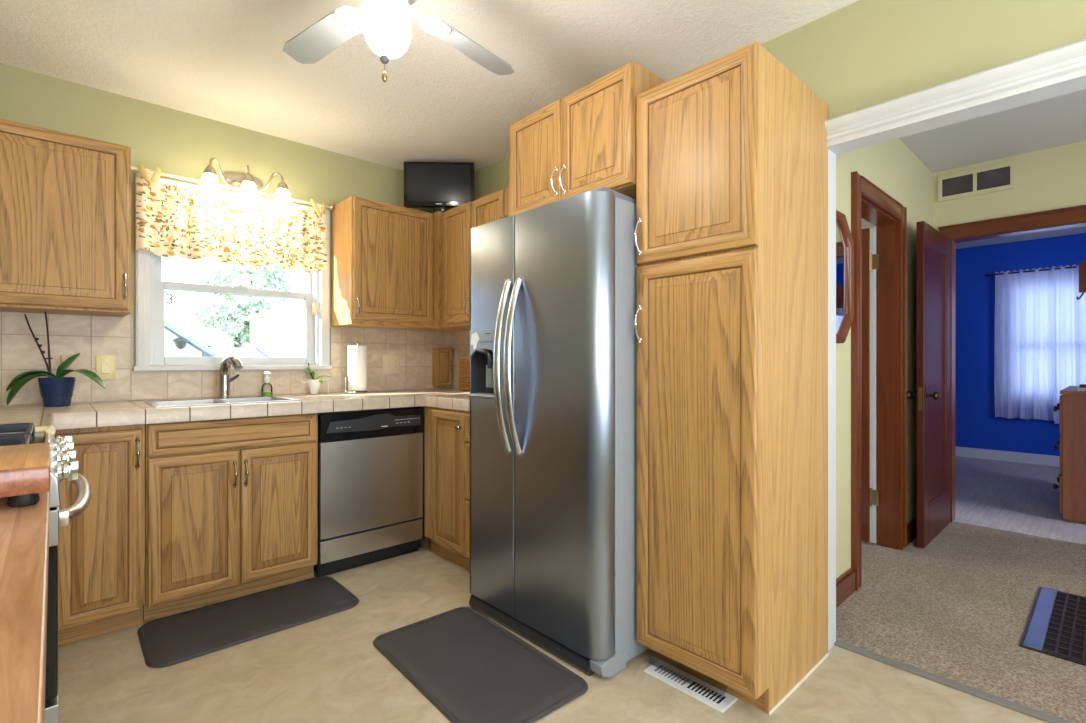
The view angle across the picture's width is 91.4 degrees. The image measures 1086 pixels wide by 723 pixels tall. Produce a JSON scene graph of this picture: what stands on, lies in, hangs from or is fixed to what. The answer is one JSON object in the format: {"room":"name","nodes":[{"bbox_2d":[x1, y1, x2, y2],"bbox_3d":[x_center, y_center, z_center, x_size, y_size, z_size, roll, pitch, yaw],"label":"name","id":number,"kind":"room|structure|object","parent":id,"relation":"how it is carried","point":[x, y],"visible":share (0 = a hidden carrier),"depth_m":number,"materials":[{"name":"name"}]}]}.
{"room":"kitchen","nodes":[
{"label":"kitchen","id":0,"kind":"room"},
{"bbox_2d":[0,63,450,517],"bbox_3d":[-1.768,-0.106,3.117,3.010,2.487,0.130,0,0,-43],"label":"wall","id":1,"kind":"structure","parent":0,"point":[177,142],"depth_m":2.88,"materials":[{"name":"green paint"}]},
{"bbox_2d":[0,119,130,316],"bbox_3d":[-2.337,-0.610,2.242,0.918,0.769,0.378,0,0,-43],"label":"upper cabinet","id":2,"kind":"object","parent":1,"relation":"attached to","point":[65,198],"visible":1,"depth_m":2.28,"materials":[{"name":"brown wood"}]},
{"bbox_2d":[96,355,115,379],"bbox_3d":[-2.174,0.030,2.635,0.076,0.123,0.010,0,0,-43],"label":"light switch","id":3,"kind":"object","parent":1,"relation":"attached to","point":[105,364],"visible":0.92,"depth_m":2.63,"materials":[{"name":"beige plastic"}]},
{"bbox_2d":[133,173,331,370],"bbox_3d":[-1.762,-0.459,3.088,1.006,1.015,0.160,0,0,-43],"label":"window","id":4,"kind":"structure","parent":1,"relation":"in","point":[150,287],"depth_m":2.96,"materials":[{"name":"white plastic"}]},
{"bbox_2d":[312,303,315,314],"bbox_3d":[-1.426,-0.596,3.302,0.026,0.614,0.025,0,0,-43],"label":"blind cord pull","id":5,"kind":"object","parent":4,"relation":"hanging from","point":[313,304],"visible":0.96,"depth_m":3.29,"materials":[{"name":"beige plastic"}]},
{"bbox_2d":[131,164,334,272],"bbox_3d":[-1.701,-0.768,3.008,1.040,0.462,0.121,0,0,-43],"label":"valance","id":6,"kind":"object","parent":1,"relation":"attached to","point":[171,220],"visible":0.94,"depth_m":2.95,"materials":[{"name":"fabric"}]},
{"bbox_2d":[0,312,469,405],"bbox_3d":[-1.288,-0.017,2.539,2.870,0.437,1.370,0,0,-43],"label":"backsplash","id":7,"kind":"structure","parent":1,"relation":"attached to","point":[69,335],"depth_m":2.76,"materials":[{"name":"tile"}]},
{"bbox_2d":[432,348,452,385],"bbox_3d":[-0.734,0.042,3.911,0.137,0.281,0.090,0,0,-43],"label":"door","id":8,"kind":"structure","parent":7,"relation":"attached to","point":[442,367],"depth_m":3.90,"materials":[{"name":"brown wood"}]},
{"bbox_2d":[198,157,292,215],"bbox_3d":[-1.668,-0.972,2.967,0.465,0.241,0.224,0,0,-43],"label":"vanity light","id":9,"kind":"object","parent":1,"relation":"attached to","point":[209,191],"visible":1,"depth_m":2.91,"materials":[{"name":"white glass"}]},
{"bbox_2d":[383,355,399,373],"bbox_3d":[-1.049,0.021,3.675,0.127,0.133,0.008,0,0,-43],"label":"wall outlet","id":10,"kind":"object","parent":1,"relation":"attached to","point":[391,363],"visible":1,"depth_m":3.67,"materials":[{"name":"beige plastic"}]},
{"bbox_2d":[331,196,467,331],"bbox_3d":[-0.897,-0.606,3.559,0.906,0.766,0.398,0,0,-43],"label":"upper cabinet","id":11,"kind":"object","parent":1,"relation":"attached to","point":[386,259],"visible":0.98,"depth_m":3.32,"materials":[{"name":"brown wood"}]},
{"bbox_2d":[404,161,474,212],"bbox_3d":[-0.694,-1.157,3.592,0.464,0.336,0.163,0,0,-2],"label":"television","id":12,"kind":"object","parent":11,"relation":"on","point":[439,186],"visible":0.76,"depth_m":3.51,"materials":[{"name":"black plastic"}]},
{"bbox_2d":[0,0,1085,248],"bbox_3d":[2.145,-1.390,3.185,8.850,0.080,5.320,0,0,-43],"label":"ceiling","id":13,"kind":"structure","parent":0,"point":[225,61],"depth_m":2.41,"materials":[{"name":"white paint"}]},
{"bbox_2d":[283,0,513,82],"bbox_3d":[-0.465,-1.070,1.584,0.824,0.558,0.824,0,0,-8],"label":"ceiling fan","id":14,"kind":"object","parent":13,"relation":"hanging from","point":[385,24],"visible":1,"depth_m":1.71,"materials":[{"name":"white"}]},
{"bbox_2d":[58,456,1085,722],"bbox_3d":[2.145,1.164,3.185,8.850,0.066,5.320,0,0,-43],"label":"floor","id":15,"kind":"structure","parent":0,"point":[327,669],"depth_m":2.02,"materials":[{"name":"tile"}]},
{"bbox_2d":[0,423,90,722],"bbox_3d":[-1.483,0.654,1.178,0.725,0.966,0.765,0,0,-43],"label":"gas range","id":16,"kind":"object","parent":15,"relation":"on","point":[64,464],"visible":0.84,"depth_m":1.15,"materials":[{"name":"silver metal"}]},
{"bbox_2d":[31,432,45,443],"bbox_3d":[-1.510,0.224,1.144,0.639,0.017,0.753,0,0,-43],"label":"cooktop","id":17,"kind":"object","parent":16,"relation":"in","point":[37,437],"depth_m":1.50,"materials":[{"name":"metal"}]},
{"bbox_2d":[55,424,144,645],"bbox_3d":[-2.060,0.701,1.961,0.938,0.873,1.168,0,0,-43],"label":"base cabinet","id":18,"kind":"object","parent":15,"relation":"on","point":[101,551],"visible":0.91,"depth_m":2.16,"materials":[{"name":"brown wood"}]},
{"bbox_2d":[0,388,469,436],"bbox_3d":[-1.285,0.231,2.530,2.860,0.063,1.369,0,0,-43],"label":"countertop","id":19,"kind":"structure","parent":18,"relation":"on","point":[97,414],"depth_m":2.46,"materials":[{"name":"tile"}]},
{"bbox_2d":[6,312,105,406],"bbox_3d":[-2.176,-0.019,2.377,0.418,0.439,0.163,0,0,-17],"label":"potted orchid","id":20,"kind":"object","parent":19,"relation":"on","point":[56,391],"visible":0.99,"depth_m":2.36,"materials":[{"name":"green plant"}]},
{"bbox_2d":[143,396,299,406],"bbox_3d":[-1.632,0.290,2.705,0.613,0.184,0.454,0,0,-43],"label":"sink","id":21,"kind":"object","parent":19,"relation":"in","point":[254,399],"visible":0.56,"depth_m":2.75,"materials":[{"name":"silver metal"}]},
{"bbox_2d":[156,399,219,405],"bbox_3d":[-1.722,0.291,2.594,0.263,0.182,0.350,0,0,-43],"label":"basin","id":22,"kind":"object","parent":21,"relation":"in","point":[194,401],"depth_m":2.72,"materials":[{"name":"metal"}]},
{"bbox_2d":[221,397,288,401],"bbox_3d":[-1.514,0.291,2.786,0.263,0.182,0.350,0,0,-43],"label":"basin","id":23,"kind":"object","parent":21,"relation":"in","point":[242,399],"depth_m":2.91,"materials":[{"name":"metal"}]},
{"bbox_2d":[217,355,242,397],"bbox_3d":[-1.674,0.082,2.850,0.178,0.232,0.070,0,0,23],"label":"faucet","id":24,"kind":"object","parent":19,"relation":"on","point":[224,370],"visible":1,"depth_m":2.85,"materials":[{"name":"silver metal"}]},
{"bbox_2d":[261,371,272,395],"bbox_3d":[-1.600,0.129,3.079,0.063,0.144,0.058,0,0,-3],"label":"soap bottle","id":25,"kind":"object","parent":19,"relation":"on","point":[266,378],"visible":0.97,"depth_m":3.07,"materials":[{"name":"clear plastic"}]},
{"bbox_2d":[301,363,329,393],"bbox_3d":[-1.385,0.104,3.248,0.171,0.193,0.097,0,0,-16],"label":"potted plant","id":26,"kind":"object","parent":19,"relation":"on","point":[314,384],"visible":1,"depth_m":3.23,"materials":[{"name":"white ceramic"}]},
{"bbox_2d":[344,341,369,393],"bbox_3d":[-1.192,0.035,3.404,0.160,0.333,0.160,0,0,-43],"label":"paper towel holder","id":27,"kind":"object","parent":19,"relation":"on","point":[357,355],"visible":1,"depth_m":3.35,"materials":[{"name":"white paper"}]},
{"bbox_2d":[459,356,469,390],"bbox_3d":[-0.477,0.082,3.691,0.090,0.240,0.260,0,0,-43],"label":"bread box","id":28,"kind":"object","parent":19,"relation":"on","point":[464,361],"visible":0.45,"depth_m":3.71,"materials":[{"name":"brown wood"}]},
{"bbox_2d":[144,413,317,622],"bbox_3d":[-1.621,0.701,2.710,0.718,0.873,0.663,0,0,-43],"label":"base cabinet","id":29,"kind":"object","parent":15,"relation":"on","point":[231,505],"visible":0.94,"depth_m":2.46,"materials":[{"name":"brown wood"}]},
{"bbox_2d":[137,576,358,667],"bbox_3d":[-1.290,1.128,2.376,0.818,0.018,0.464,0,0,-43],"label":"kitchen mat","id":30,"kind":"object","parent":15,"relation":"on","point":[184,636],"visible":1,"depth_m":2.31,"materials":[{"name":"rubber"}]},
{"bbox_2d":[314,406,423,576],"bbox_3d":[-1.133,0.701,3.164,0.598,0.872,0.623,0,0,-43],"label":"dishwasher","id":31,"kind":"object","parent":15,"relation":"on","point":[370,462],"visible":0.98,"depth_m":2.92,"materials":[{"name":"silver metal"}]},
{"bbox_2d":[425,406,469,570],"bbox_3d":[-0.254,0.701,3.059,0.640,0.873,0.740,0,0,-43],"label":"base cabinet","id":32,"kind":"object","parent":15,"relation":"on","point":[447,431],"visible":0.38,"depth_m":2.93,"materials":[{"name":"brown wood"}]},
{"bbox_2d":[373,607,587,722],"bbox_3d":[-0.265,1.128,2.001,0.497,0.018,0.832,0,0,-43],"label":"kitchen mat","id":33,"kind":"object","parent":15,"relation":"on","point":[469,666],"visible":1,"depth_m":1.93,"materials":[{"name":"rubber"}]},
{"bbox_2d":[468,187,647,677],"bbox_3d":[0.182,0.255,2.393,0.849,1.764,0.804,0,0,-43],"label":"refrigerator","id":34,"kind":"object","parent":15,"relation":"on","point":[552,395],"visible":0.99,"depth_m":2.01,"materials":[{"name":"silver metal"}]},
{"bbox_2d":[643,660,737,712],"bbox_3d":[0.512,1.134,1.864,0.102,0.006,0.315,0,0,-43],"label":"floor vent","id":35,"kind":"object","parent":15,"relation":"in","point":[684,682],"visible":1,"depth_m":1.85,"materials":[{"name":"grey plastic"}]},
{"bbox_2d":[634,41,828,714],"bbox_3d":[0.715,0.070,2.007,0.645,2.134,0.466,0,0,-43],"label":"pantry cabinet","id":36,"kind":"object","parent":15,"relation":"on","point":[731,231],"visible":1,"depth_m":1.80,"materials":[{"name":"brown wood"}]},
{"bbox_2d":[834,640,1070,722],"bbox_3d":[1.840,1.132,1.423,0.040,0.010,1.945,0,0,-43],"label":"threshold strip","id":37,"kind":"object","parent":15,"relation":"on","point":[1003,702],"depth_m":1.85,"materials":[{"name":"grey metal"}]},
{"bbox_2d":[1019,586,1085,665],"bbox_3d":[2.454,1.127,2.088,0.809,0.008,0.788,0,0,-43],"label":"floor grate","id":38,"kind":"object","parent":15,"relation":"on","point":[1056,623],"visible":1,"depth_m":2.25,"materials":[{"name":"grey metal"}]},
{"bbox_2d":[1053,386,1085,523],"bbox_3d":[4.246,0.670,3.969,1.120,0.926,0.559,0,0,-43],"label":"dresser","id":39,"kind":"object","parent":15,"relation":"on","point":[1071,406],"visible":1,"depth_m":3.73,"materials":[{"name":"brown wood"}]},
{"bbox_2d":[1076,261,1085,299],"bbox_3d":[4.273,-0.245,3.918,1.129,0.902,0.426,0,0,-43],"label":"dresser mirror","id":40,"kind":"object","parent":39,"relation":"on","point":[1082,265],"visible":1,"depth_m":3.68,"materials":[{"name":"brown wood"}]},
{"bbox_3d":[-0.779,0.698,0.358,0.642,0.878,1.375,0,0,-43],"label":"base cabinet","id":41,"kind":"object","parent":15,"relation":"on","visible":0},
{"bbox_2d":[0,490,49,722],"bbox_3d":[-0.777,0.237,0.357,0.648,0.040,1.390,0,0,-43],"label":"panel","id":42,"kind":"object","parent":41,"relation":"on","point":[24,531],"visible":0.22,"depth_m":0.47,"materials":[{"name":"brown wood"}]},
{"bbox_2d":[0,443,50,506],"bbox_3d":[-1.050,0.187,0.730,0.544,0.060,0.320,0,0,-43],"label":"cutting board","id":43,"kind":"object","parent":42,"relation":"on","point":[25,469],"visible":1,"depth_m":0.79,"materials":[{"name":"brown wood"}]},
{"bbox_2d":[451,0,1085,208],"bbox_3d":[1.096,-0.106,2.155,0.110,2.487,5.170,0,0,-43],"label":"wall","id":44,"kind":"structure","parent":0,"point":[861,54],"depth_m":1.88,"materials":[{"name":"green paint"}]},
{"bbox_2d":[441,201,470,329],"bbox_3d":[-0.475,-0.604,3.492,0.378,0.757,0.422,0,0,-43],"label":"upper cabinet","id":45,"kind":"object","parent":44,"relation":"attached to","point":[456,222],"visible":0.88,"depth_m":3.35,"materials":[{"name":"brown wood"}]},
{"bbox_2d":[471,187,508,227],"bbox_3d":[-0.108,-0.823,3.095,0.378,0.319,0.655,0,0,-43],"label":"upper cabinet","id":46,"kind":"object","parent":44,"relation":"attached to","point":[492,207],"visible":0.16,"depth_m":3.08,"materials":[{"name":"brown wood"}]},
{"bbox_2d":[509,62,665,215],"bbox_3d":[0.300,-0.895,2.444,0.663,0.459,0.729,0,0,-43],"label":"upper cabinet","id":47,"kind":"object","parent":44,"relation":"attached to","point":[584,140],"visible":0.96,"depth_m":2.17,"materials":[{"name":"brown wood"}]},
{"bbox_2d":[825,39,1085,650],"bbox_3d":[1.816,0.101,1.347,0.148,2.072,2.045,0,0,-43],"label":"trim","id":48,"kind":"structure","parent":44,"relation":"attached to","point":[1061,70],"depth_m":1.84,"materials":[{"name":"white wood"}]},
{"bbox_2d":[861,218,876,228],"bbox_3d":[1.205,-0.106,3.679,1.100,2.487,1.760,0,0,-43],"label":"wall","id":49,"kind":"structure","parent":0,"point":[865,224],"depth_m":3.44,"materials":[{"name":"white paint"}]},
{"bbox_2d":[861,227,878,542],"bbox_3d":[1.798,0.147,3.542,0.046,1.950,0.786,0,0,-43],"label":"door","id":50,"kind":"structure","parent":49,"relation":"in","point":[869,256],"depth_m":3.28,"materials":[{"name":"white wood"}]},
{"bbox_2d":[836,138,932,578],"bbox_3d":[1.928,-0.106,3.074,2.360,2.487,0.110,0,0,-43],"label":"wall","id":51,"kind":"structure","parent":0,"point":[890,165],"depth_m":2.93,"materials":[{"name":"yellow paint"}]},
{"bbox_2d":[836,210,853,342],"bbox_3d":[1.341,-0.391,2.435,0.444,0.610,0.029,0,0,-43],"label":"octagonal mirror","id":52,"kind":"object","parent":51,"relation":"attached to","point":[844,241],"visible":0.5,"depth_m":2.52,"materials":[{"name":"brown wood"}]},
{"bbox_2d":[836,517,915,607],"bbox_3d":[1.954,1.075,3.010,2.309,0.112,0.025,0,0,-43],"label":"baseboard","id":53,"kind":"structure","parent":51,"relation":"attached to","point":[845,583],"depth_m":2.55,"materials":[{"name":"brown wood"}]},
{"bbox_2d":[851,171,906,590],"bbox_3d":[1.829,0.097,2.978,0.919,2.069,0.157,0,0,-43],"label":"trim","id":54,"kind":"structure","parent":51,"relation":"attached to","point":[869,202],"depth_m":3.19,"materials":[{"name":"brown wood"}]},
{"bbox_2d":[907,221,949,547],"bbox_3d":[2.555,0.138,3.458,0.747,1.980,0.168,0,0,-43],"label":"door","id":55,"kind":"structure","parent":51,"relation":"in","point":[932,395],"depth_m":3.38,"materials":[{"name":"brown wood"}]},
{"bbox_2d":[933,141,1085,230],"bbox_3d":[3.657,-0.106,2.949,0.110,2.487,2.420,0,0,-43],"label":"wall","id":56,"kind":"structure","parent":0,"point":[1053,178],"depth_m":3.42,"materials":[{"name":"yellow paint"}]},
{"bbox_2d":[937,161,1015,201],"bbox_3d":[2.951,-1.225,3.621,0.014,0.180,0.419,0,0,-43],"label":"air vent","id":57,"kind":"object","parent":56,"relation":"in","point":[1002,176],"visible":1,"depth_m":3.61,"materials":[{"name":"beige metal"}]},
{"bbox_2d":[942,174,972,196],"bbox_3d":[2.888,-1.225,3.693,0.008,0.124,0.171,0,0,-43],"label":"grille","id":58,"kind":"object","parent":57,"relation":"attached to","point":[953,185],"depth_m":3.69,"materials":[{"name":"brown metal"}]},
{"bbox_2d":[977,166,1009,190],"bbox_3d":[3.018,-1.225,3.552,0.008,0.124,0.171,0,0,-43],"label":"grille","id":59,"kind":"object","parent":57,"relation":"attached to","point":[991,178],"depth_m":3.55,"materials":[{"name":"brown metal"}]},
{"bbox_2d":[938,205,1085,522],"bbox_3d":[3.187,0.090,3.444,0.143,2.086,0.985,0,0,-43],"label":"trim","id":60,"kind":"structure","parent":56,"relation":"attached to","point":[1069,217],"depth_m":3.62,"materials":[{"name":"brown wood"}]},
{"bbox_2d":[955,233,1085,455],"bbox_3d":[4.574,-0.106,4.498,3.360,2.487,3.850,0,0,-43],"label":"wall","id":61,"kind":"structure","parent":0,"point":[976,423],"depth_m":6.15,"materials":[{"name":"paint"}]},
{"bbox_2d":[955,446,1058,466],"bbox_3d":[5.707,1.076,5.545,0.021,0.114,3.650,0,0,-43],"label":"baseboard","id":62,"kind":"structure","parent":61,"relation":"attached to","point":[1029,458],"depth_m":6.00,"materials":[{"name":"white wood"}]},
{"bbox_2d":[985,264,1085,423],"bbox_3d":[5.484,-0.175,5.703,0.126,1.696,1.126,0,0,-43],"label":"window curtain","id":63,"kind":"object","parent":61,"relation":"hanging from","point":[1040,352],"visible":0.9,"depth_m":5.77,"materials":[{"name":"white fabric"}]},
{"label":"outside","id":64,"kind":"structure","parent":0,"visible":0},
{"bbox_3d":[-8.991,1.787,14.463,30.000,0.100,25.400,0,0,-43],"label":"ground","id":65,"kind":"structure","parent":64,"visible":0},
{"bbox_2d":[164,320,215,356],"bbox_3d":[-7.434,-0.143,6.950,4.790,3.760,3.350,0,0,-43],"label":"garage","id":66,"kind":"structure","parent":65,"relation":"on","point":[193,348],"depth_m":7.17,"materials":[{"name":"white"}]},
{"bbox_2d":[171,337,188,348],"bbox_3d":[-4.857,-0.243,7.101,0.220,0.160,0.225,0,0,-43],"label":"wall lantern","id":67,"kind":"object","parent":66,"relation":"attached to","point":[180,342],"visible":1,"depth_m":7.05,"materials":[{"name":"white glass"}]},
{"bbox_2d":[189,328,231,346],"bbox_3d":[-5.975,0.567,9.489,0.720,2.340,0.720,0,0,-43],"label":"patio umbrella","id":68,"kind":"object","parent":65,"relation":"on","point":[209,337],"visible":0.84,"depth_m":9.28,"materials":[{"name":"white fabric"}]},
{"bbox_2d":[206,347,255,356],"bbox_3d":[-5.026,0.757,8.610,0.940,1.960,0.060,0,0,-43],"label":"fence","id":69,"kind":"object","parent":65,"relation":"on","point":[220,352],"visible":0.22,"depth_m":8.59,"materials":[{"name":"white"}]},
{"bbox_2d":[189,273,282,347],"bbox_3d":[-8.605,-0.375,15.017,2.395,4.248,1.911,0,0,-43],"label":"tree","id":70,"kind":"object","parent":65,"relation":"on","point":[236,328],"visible":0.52,"depth_m":14.61,"materials":[{"name":"green plant"}]},
{"bbox_2d":[198,257,293,346],"bbox_3d":[-10.552,-1.797,19.258,3.429,7.093,2.620,0,0,-22],"label":"tree","id":71,"kind":"object","parent":65,"relation":"on","point":[229,275],"visible":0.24,"depth_m":18.87,"materials":[{"name":"green plant"}]},
{"bbox_2d":[244,300,303,347],"bbox_3d":[-3.632,-0.108,11.552,4.880,3.690,1.150,0,0,-43],"label":"house","id":72,"kind":"structure","parent":65,"relation":"on","point":[284,324],"depth_m":9.82,"materials":[{"name":"white"}]},
{"bbox_2d":[251,343,304,356],"bbox_3d":[-3.495,0.727,8.309,1.680,2.020,1.100,0,0,-43],"label":"porch roof","id":73,"kind":"structure","parent":65,"relation":"on","point":[262,349],"depth_m":8.01,"materials":[{"name":"grey"}]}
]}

